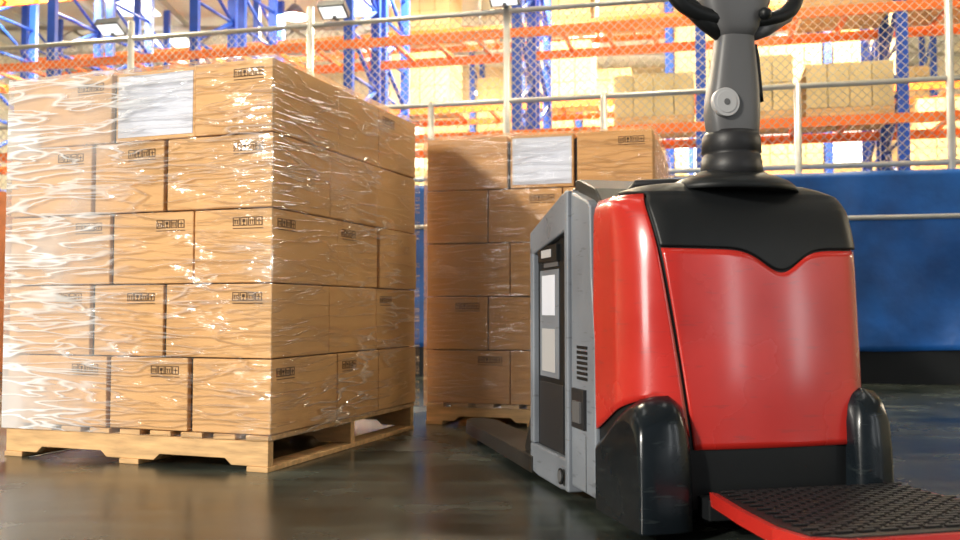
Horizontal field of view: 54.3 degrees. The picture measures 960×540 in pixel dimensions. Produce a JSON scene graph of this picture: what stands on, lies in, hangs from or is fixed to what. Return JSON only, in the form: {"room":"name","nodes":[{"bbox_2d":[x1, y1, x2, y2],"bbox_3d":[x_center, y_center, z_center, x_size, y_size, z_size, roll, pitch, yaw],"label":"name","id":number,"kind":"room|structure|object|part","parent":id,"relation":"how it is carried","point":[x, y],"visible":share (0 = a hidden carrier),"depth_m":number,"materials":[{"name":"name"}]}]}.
{"room":"warehouse","nodes":[
{"label":"warehouse","id":0,"kind":"room"},
{"bbox_2d":[0,41,45,190],"bbox_3d":[-14.100,-3.084,12.143,0.200,8.500,36.000,0,-2,0],"label":"wall","id":1,"kind":"structure","parent":0,"point":[8,60],"depth_m":27.61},
{"bbox_2d":[63,67,861,174],"bbox_3d":[0.000,-2.312,30.191,28.000,8.500,0.270,0,-2,0],"label":"wall","id":2,"kind":"structure","parent":0,"point":[649,70],"depth_m":30.25,"materials":[{"name":"white"}]},
{"bbox_2d":[0,372,959,539],"bbox_3d":[0.000,1.084,8.962,28.000,0.100,42.000,0,-2,0],"label":"floor","id":3,"kind":"structure","parent":0,"point":[426,481],"depth_m":3.34,"materials":[{"name":"concrete"}]},
{"bbox_2d":[0,191,15,372],"bbox_3d":[-5.899,0.120,9.832,1.840,1.900,0.920,-1,-3,13],"label":"packaged goods","id":4,"kind":"object","parent":3,"relation":"on","point":[5,200],"visible":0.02,"depth_m":9.85,"materials":[{"name":"orange paint"}]},
{"bbox_2d":[5,403,413,472],"bbox_3d":[-1.244,0.777,4.649,1.358,0.145,1.460,-1,-3,19],"label":"wooden pallet","id":5,"kind":"object","parent":3,"relation":"on","point":[130,445],"visible":0.52,"depth_m":4.01,"materials":[{"name":"brown wood"}]},
{"bbox_2d":[1,53,419,439],"bbox_3d":[-1.236,-0.060,4.688,1.400,1.569,1.500,-1,-3,19],"label":"cardboard boxes","id":6,"kind":"object","parent":5,"relation":"on","point":[226,244],"visible":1,"depth_m":4.04,"materials":[{"name":"brown cardboard"}]},
{"bbox_2d":[426,402,530,426],"bbox_3d":[0.479,0.839,5.795,1.283,0.120,1.290,-1,-3,15],"label":"wooden pallet","id":7,"kind":"object","parent":3,"relation":"on","point":[437,413],"visible":0.21,"depth_m":5.28,"materials":[{"name":"brown wood"}]},
{"bbox_2d":[423,126,669,405],"bbox_3d":[0.486,0.024,5.833,1.325,1.550,1.329,-1,-3,15],"label":"cardboard boxes","id":8,"kind":"object","parent":7,"relation":"on","point":[487,193],"visible":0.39,"depth_m":5.29,"materials":[{"name":"brown cardboard"}]},
{"bbox_2d":[0,0,959,190],"bbox_3d":[-0.372,-2.067,13.768,16.580,6.607,2.590,-1,-3,13],"label":"rack","id":9,"kind":"object","parent":3,"relation":"on","point":[236,14],"visible":0.15,"depth_m":12.32,"materials":[{"name":"orange metal"}]},
{"bbox_2d":[0,0,959,192],"bbox_3d":[-0.526,-0.892,9.566,15.039,3.900,0.279,-1,-3,13],"label":"wire mesh fence","id":10,"kind":"object","parent":3,"relation":"on","point":[336,10],"visible":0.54,"depth_m":9.27,"materials":[{"name":"metal"}]},
{"bbox_2d":[20,0,959,176],"bbox_3d":[-0.408,-2.193,18.277,19.030,7.244,1.210,-1,-3,13],"label":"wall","id":11,"kind":"structure","parent":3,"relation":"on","point":[417,7],"depth_m":17.50,"materials":[{"name":"blue paint"}]},
{"bbox_2d":[369,25,937,185],"bbox_3d":[-0.068,-1.918,24.190,21.730,7.200,1.210,-1,-3,13],"label":"rack","id":12,"kind":"object","parent":3,"relation":"on","point":[925,68],"visible":0.02,"depth_m":23.08,"materials":[{"name":"orange metal"}]},
{"bbox_2d":[410,169,959,384],"bbox_3d":[2.955,0.074,8.523,7.702,1.880,0.476,-1,-3,13],"label":"barrier","id":13,"kind":"object","parent":3,"relation":"on","point":[905,224],"visible":0.19,"depth_m":8.21,"materials":[{"name":"metal"}]},
{"bbox_2d":[466,0,959,539],"bbox_3d":[0.637,-0.107,3.578,0.846,1.819,2.971,1,-3,-13],"label":"truck","id":14,"kind":"object","parent":3,"relation":"on","point":[695,350],"visible":1,"depth_m":2.77,"materials":[{"name":"red plastic"}]},
{"bbox_3d":[0.297,0.250,3.328,0.059,1.044,0.738,1,-3,-13],"label":"panel","id":15,"kind":"part","parent":14,"relation":"part of","materials":[{"name":"grey paint"}]},
{"bbox_3d":[0.789,-0.576,2.924,0.189,0.360,0.123,1,-3,-13],"label":"tiller arm","id":16,"kind":"part","parent":14,"relation":"part of","materials":[{"name":"grey plastic"}]},
{"bbox_2d":[0,0,959,73],"bbox_3d":[0.000,-6.880,12.305,28.044,1.100,36.000,0,-2,0],"label":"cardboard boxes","id":17,"kind":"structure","parent":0,"point":[180,9],"depth_m":25.23,"materials":[{"name":"cardboard"}]},
{"bbox_2d":[285,0,306,20],"bbox_3d":[-4.000,-6.224,20.285,0.560,1.530,0.560,0,-2,0],"label":"lamp","id":18,"kind":"object","parent":17,"relation":"hanging from","point":[294,12],"visible":0.84,"depth_m":20.12,"materials":[{"name":"grey"}]},
{"bbox_2d":[914,41,959,95],"bbox_3d":[14.100,-3.084,12.143,0.200,8.500,36.000,0,-2,0],"label":"wall","id":19,"kind":"structure","parent":0,"point":[940,63],"depth_m":28.21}
]}

